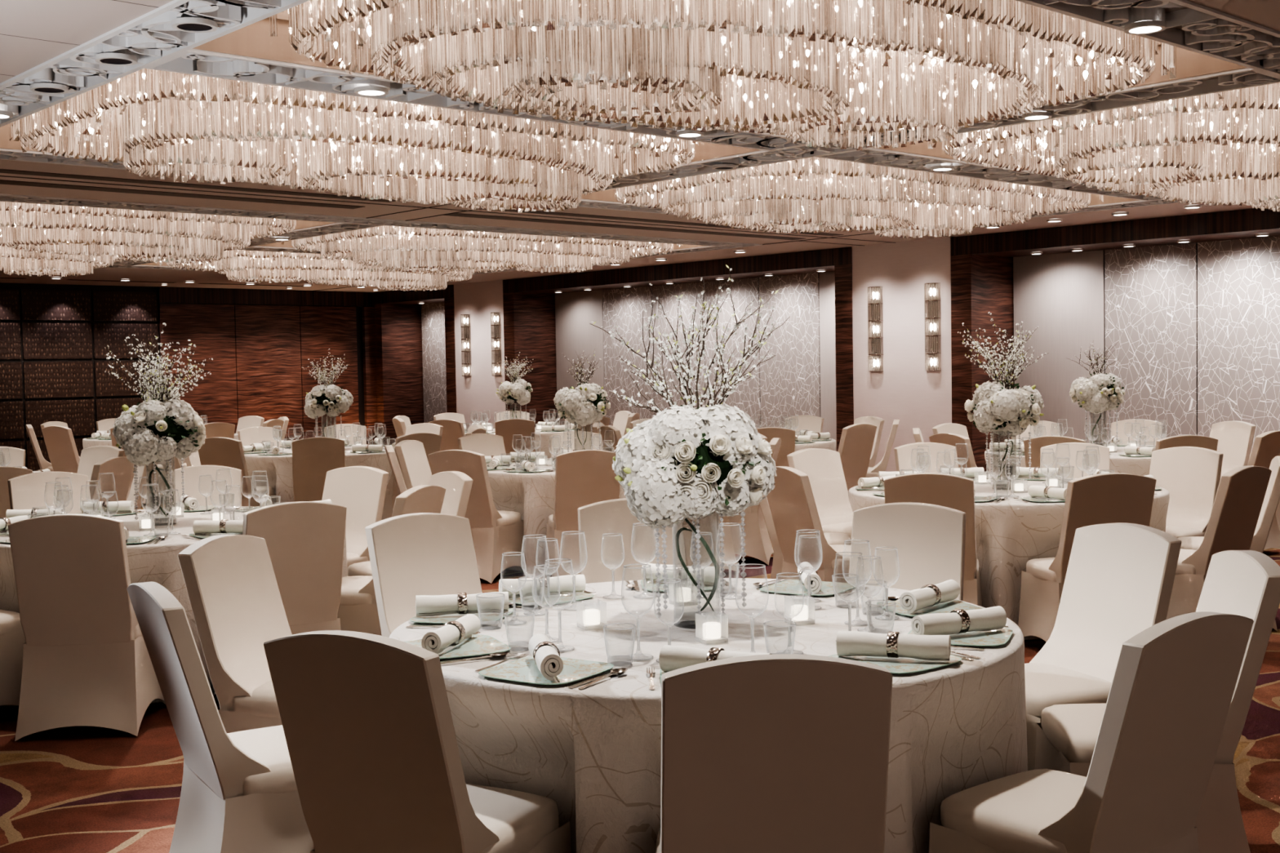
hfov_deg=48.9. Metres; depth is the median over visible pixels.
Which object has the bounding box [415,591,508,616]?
roll
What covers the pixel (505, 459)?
roll
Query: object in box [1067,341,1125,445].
centrepiece
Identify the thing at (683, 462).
centrepiece
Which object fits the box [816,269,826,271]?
recessed light
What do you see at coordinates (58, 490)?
wine glass
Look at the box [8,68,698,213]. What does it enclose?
chandelier
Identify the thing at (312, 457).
banquet chair
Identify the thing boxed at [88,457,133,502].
banquet chair
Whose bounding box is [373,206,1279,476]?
wall
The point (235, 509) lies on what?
tumbler
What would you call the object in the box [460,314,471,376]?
wall sconce
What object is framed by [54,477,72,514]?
wine glass
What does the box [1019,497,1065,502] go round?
plate
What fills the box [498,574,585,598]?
roll
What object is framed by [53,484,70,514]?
wine glass
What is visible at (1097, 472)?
roll
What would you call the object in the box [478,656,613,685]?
plate
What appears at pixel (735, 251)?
recessed light
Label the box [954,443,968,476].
wine glass
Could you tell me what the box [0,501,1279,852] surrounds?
floor
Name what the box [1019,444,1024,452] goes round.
roll
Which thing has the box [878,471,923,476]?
napkin
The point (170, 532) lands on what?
wine glass
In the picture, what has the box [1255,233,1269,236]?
recessed light
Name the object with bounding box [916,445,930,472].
wine glass
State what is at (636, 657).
wine glass
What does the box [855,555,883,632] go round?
wine glass
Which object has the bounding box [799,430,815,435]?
roll
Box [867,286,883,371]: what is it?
wall sconce
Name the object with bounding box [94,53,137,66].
recessed light
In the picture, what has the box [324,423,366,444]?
banquet chair
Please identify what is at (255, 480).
wine glass
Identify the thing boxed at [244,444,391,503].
tablecloth
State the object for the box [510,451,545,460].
roll
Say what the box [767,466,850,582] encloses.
banquet chair
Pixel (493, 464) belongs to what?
roll
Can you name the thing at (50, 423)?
banquet chair
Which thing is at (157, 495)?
tumbler
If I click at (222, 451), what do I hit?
banquet chair
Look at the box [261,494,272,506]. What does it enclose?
roll
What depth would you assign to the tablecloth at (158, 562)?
6.47 m
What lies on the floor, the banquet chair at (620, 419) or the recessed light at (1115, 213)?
the banquet chair at (620, 419)
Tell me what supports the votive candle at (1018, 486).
on the tablecloth at (1011, 532)
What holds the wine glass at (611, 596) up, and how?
on the tablecloth at (594, 750)
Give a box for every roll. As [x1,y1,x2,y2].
[0,515,29,531]
[5,508,63,518]
[32,468,50,472]
[80,500,134,513]
[91,431,104,438]
[96,430,110,433]
[102,433,111,438]
[124,525,128,540]
[180,494,199,510]
[192,519,243,533]
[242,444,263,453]
[250,442,271,448]
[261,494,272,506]
[271,446,279,454]
[280,440,296,446]
[307,499,332,503]
[337,438,349,444]
[351,444,382,452]
[373,437,382,444]
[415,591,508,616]
[421,613,480,653]
[471,422,492,427]
[484,455,511,463]
[488,458,499,469]
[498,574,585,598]
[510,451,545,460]
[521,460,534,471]
[528,633,563,680]
[537,421,558,426]
[541,425,564,431]
[560,449,577,453]
[568,423,577,429]
[641,563,722,586]
[658,644,771,671]
[795,435,812,442]
[797,561,822,594]
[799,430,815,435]
[804,432,830,439]
[857,475,895,488]
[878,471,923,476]
[899,579,959,613]
[911,605,1006,635]
[938,466,984,477]
[989,441,1023,449]
[1004,439,1026,442]
[1015,466,1060,478]
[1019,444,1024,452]
[1027,484,1066,500]
[1093,468,1109,475]
[1110,435,1122,445]
[1124,445,1155,455]
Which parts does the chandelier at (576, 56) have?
bulb, mounting plate, bulb, bulb, bulb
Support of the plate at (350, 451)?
on the tablecloth at (278, 468)
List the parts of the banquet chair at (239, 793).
backrest, seat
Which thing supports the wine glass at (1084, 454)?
on the tablecloth at (1011, 532)
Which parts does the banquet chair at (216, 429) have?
backrest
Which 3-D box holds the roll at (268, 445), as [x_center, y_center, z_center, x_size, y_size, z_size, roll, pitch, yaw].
[-3.796,0.194,14.073,0.067,0.070,0.285,0,3,18]
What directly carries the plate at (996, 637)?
on the tablecloth at (594, 750)
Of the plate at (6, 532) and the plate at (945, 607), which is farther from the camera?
the plate at (6, 532)
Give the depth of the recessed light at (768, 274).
18.47 m
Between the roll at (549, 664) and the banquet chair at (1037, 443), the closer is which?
the roll at (549, 664)
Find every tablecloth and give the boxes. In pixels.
[0,506,347,702]
[82,433,238,502]
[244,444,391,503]
[389,577,1027,852]
[464,428,576,458]
[486,458,626,575]
[795,438,835,451]
[848,476,1169,639]
[984,444,1155,476]
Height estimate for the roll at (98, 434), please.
0.070 m
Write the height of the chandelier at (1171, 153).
0.975 m
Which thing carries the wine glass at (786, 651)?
on the tablecloth at (594, 750)
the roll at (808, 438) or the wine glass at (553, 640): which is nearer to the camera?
the wine glass at (553, 640)
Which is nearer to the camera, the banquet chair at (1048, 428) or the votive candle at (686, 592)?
the votive candle at (686, 592)
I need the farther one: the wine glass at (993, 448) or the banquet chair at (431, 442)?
the banquet chair at (431, 442)
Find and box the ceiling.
[0,0,1279,292]
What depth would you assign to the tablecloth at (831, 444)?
13.68 m
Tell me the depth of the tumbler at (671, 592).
4.68 m
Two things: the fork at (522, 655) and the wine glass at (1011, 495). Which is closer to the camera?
the fork at (522, 655)
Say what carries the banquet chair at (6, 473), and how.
on the floor
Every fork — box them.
[181,534,200,540]
[413,631,480,640]
[475,653,528,671]
[646,667,655,689]
[724,579,732,586]
[840,586,868,594]
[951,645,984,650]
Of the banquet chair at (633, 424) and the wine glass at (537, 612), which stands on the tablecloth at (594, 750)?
the wine glass at (537, 612)
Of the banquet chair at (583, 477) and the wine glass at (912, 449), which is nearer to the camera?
the wine glass at (912, 449)
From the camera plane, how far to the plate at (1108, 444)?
12.44 m
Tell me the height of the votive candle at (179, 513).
0.078 m
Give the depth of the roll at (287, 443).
14.46 m
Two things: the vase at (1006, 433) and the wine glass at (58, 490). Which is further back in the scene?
the vase at (1006, 433)
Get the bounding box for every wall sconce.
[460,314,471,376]
[490,312,502,376]
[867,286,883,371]
[924,282,941,371]
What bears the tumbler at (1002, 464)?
on the tablecloth at (1011, 532)
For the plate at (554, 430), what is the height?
0.010 m
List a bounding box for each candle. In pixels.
[138,514,155,531]
[168,502,183,517]
[210,507,223,520]
[535,423,542,430]
[536,455,546,466]
[577,600,605,630]
[670,578,696,606]
[696,612,728,644]
[785,595,814,625]
[975,471,990,484]
[1013,479,1026,493]
[1048,474,1060,488]
[1107,442,1116,453]
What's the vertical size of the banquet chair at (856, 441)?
0.954 m
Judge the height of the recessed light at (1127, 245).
0.020 m
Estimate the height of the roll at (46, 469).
0.070 m
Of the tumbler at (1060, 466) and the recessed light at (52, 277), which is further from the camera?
the recessed light at (52, 277)
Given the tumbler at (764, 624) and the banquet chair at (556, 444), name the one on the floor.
the banquet chair at (556, 444)
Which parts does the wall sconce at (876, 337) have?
plate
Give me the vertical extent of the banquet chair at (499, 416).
0.954 m
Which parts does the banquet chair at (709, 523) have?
backrest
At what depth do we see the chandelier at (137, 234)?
12.63 m
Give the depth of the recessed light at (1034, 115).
7.90 m
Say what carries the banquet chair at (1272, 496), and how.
on the floor
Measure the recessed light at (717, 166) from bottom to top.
0.020 m
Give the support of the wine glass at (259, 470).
on the tablecloth at (158, 562)
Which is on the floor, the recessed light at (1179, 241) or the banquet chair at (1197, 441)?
the banquet chair at (1197, 441)
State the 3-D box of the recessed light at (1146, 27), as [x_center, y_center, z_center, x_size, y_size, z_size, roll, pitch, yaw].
[2.101,-1.659,5.849,0.164,0.020,0.164,-3,3,-42]
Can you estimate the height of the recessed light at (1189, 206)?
0.020 m
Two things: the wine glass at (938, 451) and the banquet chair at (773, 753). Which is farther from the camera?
the wine glass at (938, 451)
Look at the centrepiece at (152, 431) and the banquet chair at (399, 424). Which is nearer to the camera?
the centrepiece at (152, 431)
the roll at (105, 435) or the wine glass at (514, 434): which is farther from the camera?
the roll at (105, 435)
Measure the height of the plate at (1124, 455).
0.010 m
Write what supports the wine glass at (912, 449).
on the tablecloth at (1011, 532)
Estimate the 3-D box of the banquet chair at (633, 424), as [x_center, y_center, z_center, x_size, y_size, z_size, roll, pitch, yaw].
[0.258,0.395,15.195,0.500,0.954,0.621,-3,3,-40]
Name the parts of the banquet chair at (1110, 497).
seat, backrest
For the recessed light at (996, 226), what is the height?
0.020 m
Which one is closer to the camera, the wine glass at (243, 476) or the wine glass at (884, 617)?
the wine glass at (884, 617)
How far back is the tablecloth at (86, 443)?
16.89 m
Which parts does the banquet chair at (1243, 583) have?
seat, backrest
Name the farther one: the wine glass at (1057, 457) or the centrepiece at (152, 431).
the wine glass at (1057, 457)
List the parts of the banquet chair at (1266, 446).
backrest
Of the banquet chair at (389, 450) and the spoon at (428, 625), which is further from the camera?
the banquet chair at (389, 450)
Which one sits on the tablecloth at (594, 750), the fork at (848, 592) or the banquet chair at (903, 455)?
the fork at (848, 592)
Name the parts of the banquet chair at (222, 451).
backrest, seat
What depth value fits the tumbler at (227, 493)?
7.85 m
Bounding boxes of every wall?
[0,282,377,471]
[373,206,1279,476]
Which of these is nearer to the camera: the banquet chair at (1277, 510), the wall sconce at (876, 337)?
the banquet chair at (1277, 510)
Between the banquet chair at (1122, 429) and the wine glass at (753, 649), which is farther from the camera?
the banquet chair at (1122, 429)
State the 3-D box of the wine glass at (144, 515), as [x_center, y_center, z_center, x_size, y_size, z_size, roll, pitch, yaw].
[-2.708,0.383,7.711,0.079,0.212,0.078,1,3,41]
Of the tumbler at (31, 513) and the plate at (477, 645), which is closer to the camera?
the plate at (477, 645)
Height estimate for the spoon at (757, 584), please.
0.012 m
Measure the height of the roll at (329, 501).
0.070 m
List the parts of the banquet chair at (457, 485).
seat, backrest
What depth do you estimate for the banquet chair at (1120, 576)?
4.76 m
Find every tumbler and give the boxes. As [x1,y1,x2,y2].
[27,513,46,518]
[31,506,49,517]
[81,499,97,514]
[148,494,164,514]
[151,515,170,537]
[218,493,234,512]
[229,509,247,519]
[264,495,280,506]
[475,592,504,630]
[503,610,534,651]
[517,576,544,610]
[603,622,635,666]
[663,565,688,599]
[714,561,739,593]
[763,620,795,653]
[831,573,858,608]
[858,579,886,615]
[865,600,896,633]
[994,480,1009,498]
[1001,464,1014,480]
[1060,466,1074,482]
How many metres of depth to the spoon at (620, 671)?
3.50 m
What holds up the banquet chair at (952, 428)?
on the floor
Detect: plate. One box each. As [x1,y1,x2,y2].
[0,530,8,535]
[0,539,9,543]
[76,511,134,516]
[85,437,103,439]
[125,536,155,544]
[163,505,215,511]
[189,533,242,538]
[234,506,259,511]
[244,450,267,453]
[257,453,292,455]
[350,451,385,453]
[404,634,511,659]
[409,608,512,624]
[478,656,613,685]
[486,462,512,466]
[486,466,515,470]
[505,468,550,472]
[508,592,594,606]
[511,459,547,462]
[539,430,567,431]
[640,579,719,591]
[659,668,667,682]
[760,579,856,595]
[795,441,815,443]
[811,438,831,440]
[829,653,961,674]
[855,485,884,490]
[872,493,884,496]
[876,599,982,617]
[906,627,1013,646]
[967,477,978,479]
[974,496,997,502]
[990,448,1018,451]
[1006,452,1024,455]
[1012,476,1062,480]
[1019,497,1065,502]
[1098,443,1131,446]
[1118,453,1151,457]
[1155,485,1161,490]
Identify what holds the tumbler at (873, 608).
on the tablecloth at (594, 750)
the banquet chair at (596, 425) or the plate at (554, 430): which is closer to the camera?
the banquet chair at (596, 425)
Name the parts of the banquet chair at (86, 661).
backrest, seat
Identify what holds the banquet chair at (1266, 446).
on the floor
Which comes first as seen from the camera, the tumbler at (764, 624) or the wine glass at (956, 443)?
the tumbler at (764, 624)
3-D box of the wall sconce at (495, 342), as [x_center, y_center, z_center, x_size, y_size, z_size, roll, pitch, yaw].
[-2.297,-1.303,22.253,0.104,1.002,0.206,-3,3,-42]
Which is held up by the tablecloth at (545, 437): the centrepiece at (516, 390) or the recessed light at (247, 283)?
the centrepiece at (516, 390)
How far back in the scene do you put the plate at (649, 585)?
4.88 m
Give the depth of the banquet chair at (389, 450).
10.57 m
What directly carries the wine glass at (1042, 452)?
on the tablecloth at (1011, 532)
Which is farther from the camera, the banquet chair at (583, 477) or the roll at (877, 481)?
the banquet chair at (583, 477)
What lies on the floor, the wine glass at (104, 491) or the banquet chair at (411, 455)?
the banquet chair at (411, 455)
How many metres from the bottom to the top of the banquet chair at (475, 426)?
0.954 m
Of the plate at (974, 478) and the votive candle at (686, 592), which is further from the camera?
the plate at (974, 478)
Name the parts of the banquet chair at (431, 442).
seat, backrest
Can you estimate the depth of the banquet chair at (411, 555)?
5.53 m
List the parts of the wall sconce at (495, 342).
plate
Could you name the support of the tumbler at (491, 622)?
on the tablecloth at (594, 750)
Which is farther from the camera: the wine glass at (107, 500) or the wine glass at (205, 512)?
the wine glass at (205, 512)
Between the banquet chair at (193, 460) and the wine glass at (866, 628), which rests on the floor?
the banquet chair at (193, 460)
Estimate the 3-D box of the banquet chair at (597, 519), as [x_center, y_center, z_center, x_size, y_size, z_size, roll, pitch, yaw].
[0.003,0.800,5.838,0.500,0.954,0.621,-1,2,-8]
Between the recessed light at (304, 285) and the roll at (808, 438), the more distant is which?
the recessed light at (304, 285)
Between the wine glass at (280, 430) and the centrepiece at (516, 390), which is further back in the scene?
the centrepiece at (516, 390)
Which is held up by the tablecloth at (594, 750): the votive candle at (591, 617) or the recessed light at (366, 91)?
the votive candle at (591, 617)
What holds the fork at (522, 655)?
on the tablecloth at (594, 750)
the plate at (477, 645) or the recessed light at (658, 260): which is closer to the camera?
the plate at (477, 645)
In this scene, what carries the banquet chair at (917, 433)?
on the floor
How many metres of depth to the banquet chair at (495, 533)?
10.09 m
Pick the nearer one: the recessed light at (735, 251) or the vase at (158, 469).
the vase at (158, 469)
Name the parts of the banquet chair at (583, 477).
seat, backrest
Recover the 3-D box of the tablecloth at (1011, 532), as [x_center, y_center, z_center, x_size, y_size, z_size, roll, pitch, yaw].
[2.195,0.746,8.458,1.856,0.745,1.856,1,3,43]
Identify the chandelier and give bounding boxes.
[0,201,296,262]
[0,239,133,276]
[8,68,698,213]
[160,249,507,291]
[269,0,1175,150]
[281,225,681,272]
[614,156,1103,238]
[928,82,1279,211]
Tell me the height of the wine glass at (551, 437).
0.246 m
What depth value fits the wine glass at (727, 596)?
4.66 m
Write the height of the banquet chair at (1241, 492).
0.954 m
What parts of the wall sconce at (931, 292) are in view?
plate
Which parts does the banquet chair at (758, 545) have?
seat, backrest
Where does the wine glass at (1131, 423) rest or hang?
on the tablecloth at (1117, 463)
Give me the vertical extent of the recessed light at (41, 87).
0.020 m
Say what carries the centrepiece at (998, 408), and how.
on the tablecloth at (1011, 532)
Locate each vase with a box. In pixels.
[146,457,176,525]
[672,513,720,628]
[991,431,1016,489]
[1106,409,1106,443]
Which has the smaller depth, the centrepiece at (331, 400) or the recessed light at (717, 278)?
the centrepiece at (331, 400)
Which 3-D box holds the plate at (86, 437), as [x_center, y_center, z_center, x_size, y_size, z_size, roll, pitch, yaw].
[-6.680,0.143,17.344,0.278,0.010,0.278,-2,3,-25]
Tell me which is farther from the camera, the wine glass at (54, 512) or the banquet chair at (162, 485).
the banquet chair at (162, 485)
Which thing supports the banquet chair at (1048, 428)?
on the floor
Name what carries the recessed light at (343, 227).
in the ceiling
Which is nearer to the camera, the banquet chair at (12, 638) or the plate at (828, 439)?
the banquet chair at (12, 638)
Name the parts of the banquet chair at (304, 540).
backrest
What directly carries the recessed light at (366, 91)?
in the ceiling
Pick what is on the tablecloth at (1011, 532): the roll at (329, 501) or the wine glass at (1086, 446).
the wine glass at (1086, 446)
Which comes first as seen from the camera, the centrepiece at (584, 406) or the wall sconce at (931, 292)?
the centrepiece at (584, 406)
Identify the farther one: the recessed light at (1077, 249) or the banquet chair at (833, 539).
the recessed light at (1077, 249)
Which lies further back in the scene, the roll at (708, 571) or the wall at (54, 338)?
the wall at (54, 338)
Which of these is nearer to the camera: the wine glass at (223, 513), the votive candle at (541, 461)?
the wine glass at (223, 513)
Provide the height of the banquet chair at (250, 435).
0.954 m
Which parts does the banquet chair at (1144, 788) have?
seat, backrest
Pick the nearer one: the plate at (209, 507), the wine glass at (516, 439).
the plate at (209, 507)
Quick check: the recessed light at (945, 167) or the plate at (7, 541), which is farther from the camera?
the recessed light at (945, 167)
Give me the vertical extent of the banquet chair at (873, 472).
0.954 m
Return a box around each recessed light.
[0,110,13,119]
[30,82,68,93]
[50,276,62,279]
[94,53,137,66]
[171,17,217,32]
[184,280,195,283]
[244,282,255,284]
[273,237,289,240]
[302,284,311,286]
[341,226,359,229]
[354,85,388,96]
[654,258,666,261]
[675,129,703,137]
[712,164,736,169]
[715,277,724,279]
[733,250,746,253]
[764,273,773,275]
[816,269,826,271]
[905,131,929,139]
[930,164,954,171]
[985,225,999,228]
[1022,111,1051,119]
[1030,252,1042,254]
[1046,218,1062,222]
[1071,248,1083,251]
[1111,212,1128,215]
[1122,244,1135,247]
[1124,20,1166,34]
[1177,240,1190,243]
[1183,204,1201,208]
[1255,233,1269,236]
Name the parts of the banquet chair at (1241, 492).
seat, backrest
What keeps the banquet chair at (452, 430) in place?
on the floor
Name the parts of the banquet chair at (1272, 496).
seat, backrest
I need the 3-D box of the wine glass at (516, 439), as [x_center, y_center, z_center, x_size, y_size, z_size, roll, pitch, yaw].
[-0.942,0.208,11.079,0.079,0.212,0.078,-2,3,-24]
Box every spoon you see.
[153,536,167,543]
[231,506,257,509]
[405,625,442,627]
[440,652,510,665]
[577,667,627,689]
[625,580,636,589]
[752,579,781,586]
[884,596,900,600]
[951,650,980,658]
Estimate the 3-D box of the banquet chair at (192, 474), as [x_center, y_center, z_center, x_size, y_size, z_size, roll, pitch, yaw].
[-2.675,0.731,8.560,0.500,0.954,0.621,-1,2,-10]
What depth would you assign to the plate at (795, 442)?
13.62 m
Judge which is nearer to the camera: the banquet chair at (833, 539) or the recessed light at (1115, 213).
the banquet chair at (833, 539)
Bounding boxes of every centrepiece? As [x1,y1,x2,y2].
[104,322,213,525]
[142,368,180,402]
[302,348,353,437]
[495,351,533,419]
[553,348,610,452]
[589,264,789,628]
[957,311,1047,489]
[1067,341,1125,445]
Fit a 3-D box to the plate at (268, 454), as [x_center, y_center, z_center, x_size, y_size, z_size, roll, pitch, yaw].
[-3.431,0.261,13.254,0.278,0.010,0.278,0,3,29]
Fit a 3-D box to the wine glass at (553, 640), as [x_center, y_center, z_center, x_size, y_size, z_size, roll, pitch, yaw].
[-0.264,0.500,3.972,0.079,0.212,0.078,-2,3,-21]
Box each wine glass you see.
[44,481,63,515]
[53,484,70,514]
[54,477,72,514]
[56,489,73,514]
[80,484,99,515]
[85,480,101,515]
[97,472,115,518]
[101,491,118,517]
[137,476,153,516]
[141,484,160,536]
[157,469,173,515]
[163,489,180,534]
[198,475,213,514]
[209,480,228,520]
[215,468,232,514]
[225,484,241,519]
[241,475,256,515]
[251,470,268,502]
[251,475,269,507]
[253,480,268,507]
[278,430,287,453]
[500,551,526,625]
[511,434,523,466]
[515,439,525,466]
[520,534,549,615]
[530,432,541,462]
[530,440,540,468]
[532,564,559,643]
[535,537,559,605]
[542,558,575,652]
[548,436,559,469]
[560,530,587,610]
[600,533,624,599]
[621,564,654,661]
[631,522,657,598]
[653,577,684,662]
[690,532,714,598]
[716,522,742,599]
[735,564,768,653]
[773,572,804,654]
[794,529,822,610]
[797,534,822,603]
[833,551,865,641]
[842,539,872,626]
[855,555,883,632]
[873,546,899,620]
[910,448,925,473]
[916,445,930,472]
[917,455,931,472]
[936,451,951,474]
[943,448,955,474]
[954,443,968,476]
[986,453,1002,497]
[992,448,1004,482]
[1004,458,1019,497]
[1009,442,1022,481]
[1040,452,1056,486]
[1041,448,1054,483]
[1055,443,1070,484]
[1055,457,1070,488]
[1075,450,1088,476]
[1082,449,1097,475]
[1082,453,1097,474]
[1084,446,1100,475]
[1130,422,1142,446]
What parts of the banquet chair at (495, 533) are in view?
backrest, seat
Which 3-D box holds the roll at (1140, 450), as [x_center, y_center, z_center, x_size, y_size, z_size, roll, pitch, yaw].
[3.935,0.189,11.051,0.067,0.070,0.285,-2,3,-27]
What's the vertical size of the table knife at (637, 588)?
0.003 m
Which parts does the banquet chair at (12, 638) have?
seat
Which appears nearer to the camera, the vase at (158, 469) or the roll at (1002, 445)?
the vase at (158, 469)
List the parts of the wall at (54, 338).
bronze panel, bronze panel, bronze panel, bronze panel, bronze panel, bronze panel, bronze panel, bronze panel, bronze panel, bronze panel, bronze panel, bronze panel, bronze panel, bronze panel, veneer panel, veneer panel, veneer panel, veneer post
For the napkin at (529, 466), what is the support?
on the plate at (522, 470)
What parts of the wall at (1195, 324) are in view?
lattice panel, plain panel, lattice panel, lattice panel, lattice panel, lattice panel, plain panel, plain panel, lattice panel, lattice panel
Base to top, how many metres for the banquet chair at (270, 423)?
0.954 m
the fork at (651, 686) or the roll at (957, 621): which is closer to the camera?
the fork at (651, 686)
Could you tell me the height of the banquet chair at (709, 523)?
0.954 m
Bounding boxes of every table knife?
[408,624,484,627]
[440,653,517,662]
[568,672,613,688]
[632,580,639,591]
[755,579,789,589]
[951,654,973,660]
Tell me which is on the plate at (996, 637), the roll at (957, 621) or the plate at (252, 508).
the roll at (957, 621)
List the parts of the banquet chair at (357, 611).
seat, backrest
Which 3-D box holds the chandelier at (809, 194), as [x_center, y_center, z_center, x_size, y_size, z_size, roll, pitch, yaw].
[1.892,-2.109,11.953,4.240,0.974,2.525,-3,3,-42]
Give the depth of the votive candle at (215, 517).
7.24 m
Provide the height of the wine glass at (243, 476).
0.212 m
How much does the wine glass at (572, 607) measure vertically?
0.246 m
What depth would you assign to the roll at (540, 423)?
18.25 m
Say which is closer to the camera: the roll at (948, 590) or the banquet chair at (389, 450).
the roll at (948, 590)
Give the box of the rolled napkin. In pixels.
[835,631,951,661]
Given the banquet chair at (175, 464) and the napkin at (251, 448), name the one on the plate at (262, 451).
the napkin at (251, 448)
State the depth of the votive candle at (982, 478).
8.78 m
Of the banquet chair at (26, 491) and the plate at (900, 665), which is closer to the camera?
the plate at (900, 665)
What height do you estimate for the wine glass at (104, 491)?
0.212 m
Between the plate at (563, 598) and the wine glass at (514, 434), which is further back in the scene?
the wine glass at (514, 434)
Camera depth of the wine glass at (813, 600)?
4.56 m
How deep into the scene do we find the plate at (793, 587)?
4.79 m
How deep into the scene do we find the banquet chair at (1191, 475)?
8.84 m
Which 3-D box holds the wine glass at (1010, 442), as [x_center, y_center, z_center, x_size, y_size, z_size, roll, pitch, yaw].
[2.378,0.226,8.915,0.088,0.246,0.087,-1,2,-6]
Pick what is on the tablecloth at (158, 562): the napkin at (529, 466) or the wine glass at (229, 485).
the wine glass at (229, 485)
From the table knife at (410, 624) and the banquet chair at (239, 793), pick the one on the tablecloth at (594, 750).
the table knife at (410, 624)
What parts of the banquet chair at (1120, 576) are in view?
seat, backrest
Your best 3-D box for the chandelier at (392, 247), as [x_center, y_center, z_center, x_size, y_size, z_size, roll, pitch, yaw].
[-1.701,-2.216,15.909,4.240,0.974,2.485,-3,3,-42]
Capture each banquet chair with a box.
[0,446,26,467]
[0,466,32,518]
[0,609,26,706]
[7,471,90,514]
[8,513,165,741]
[25,424,53,471]
[40,421,79,461]
[41,426,79,473]
[76,445,124,484]
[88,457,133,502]
[96,417,115,431]
[110,427,165,506]
[126,462,152,510]
[126,582,314,852]
[165,465,241,507]
[170,456,181,470]
[177,534,292,733]
[181,422,235,467]
[184,435,205,466]
[198,436,276,506]
[212,501,346,696]
[235,415,264,433]
[237,426,280,448]
[262,418,284,437]
[263,630,571,852]
[278,416,288,446]
[291,437,345,502]
[321,466,388,569]
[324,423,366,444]
[337,484,445,635]
[347,471,473,576]
[364,512,482,637]
[381,432,441,519]
[384,445,407,494]
[391,417,406,437]
[394,415,411,426]
[395,440,431,489]
[405,422,443,451]
[428,419,465,451]
[428,449,524,583]
[433,412,465,424]
[457,433,506,456]
[465,428,486,435]
[467,424,484,431]
[494,418,535,455]
[496,410,529,422]
[544,449,620,577]
[551,431,601,458]
[577,416,609,432]
[577,497,686,583]
[591,422,604,450]
[597,426,624,453]
[613,410,631,436]
[622,413,639,446]
[629,418,651,429]
[655,653,892,852]
[683,511,739,573]
[728,437,781,564]
[755,426,795,466]
[759,494,851,579]
[760,434,767,440]
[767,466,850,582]
[784,414,823,435]
[786,448,853,539]
[837,423,876,491]
[848,502,966,600]
[853,416,884,467]
[865,419,899,477]
[884,472,982,606]
[893,442,958,473]
[912,427,924,442]
[928,432,976,467]
[928,611,1253,852]
[932,422,977,467]
[1010,420,1059,439]
[1017,472,1155,641]
[1023,435,1086,467]
[1024,522,1182,770]
[1034,550,1279,852]
[1040,442,1110,478]
[1110,418,1162,444]
[1148,446,1223,537]
[1155,435,1217,450]
[1166,465,1271,619]
[1177,456,1279,631]
[1209,421,1256,478]
[1247,431,1279,550]
[1275,498,1279,531]
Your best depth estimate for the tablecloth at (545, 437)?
16.80 m
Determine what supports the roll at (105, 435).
on the plate
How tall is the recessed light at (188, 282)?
0.020 m
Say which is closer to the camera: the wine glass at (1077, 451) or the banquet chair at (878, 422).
the wine glass at (1077, 451)
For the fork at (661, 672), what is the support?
on the tablecloth at (594, 750)
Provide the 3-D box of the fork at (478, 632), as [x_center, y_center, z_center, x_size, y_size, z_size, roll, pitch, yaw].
[-0.556,0.604,4.040,0.202,0.010,0.023,-2,3,-24]
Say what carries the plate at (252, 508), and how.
on the tablecloth at (158, 562)
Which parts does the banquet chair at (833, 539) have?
backrest, seat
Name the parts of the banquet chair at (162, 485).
backrest, seat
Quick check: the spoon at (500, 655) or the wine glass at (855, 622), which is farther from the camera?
the wine glass at (855, 622)
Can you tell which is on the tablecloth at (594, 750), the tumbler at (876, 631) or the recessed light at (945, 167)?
the tumbler at (876, 631)
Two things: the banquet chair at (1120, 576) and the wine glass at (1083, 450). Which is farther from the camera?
the wine glass at (1083, 450)
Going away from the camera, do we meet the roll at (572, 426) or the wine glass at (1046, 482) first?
the wine glass at (1046, 482)
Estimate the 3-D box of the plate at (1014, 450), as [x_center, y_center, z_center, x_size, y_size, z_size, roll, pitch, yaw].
[3.116,0.202,11.955,0.278,0.010,0.278,0,3,13]

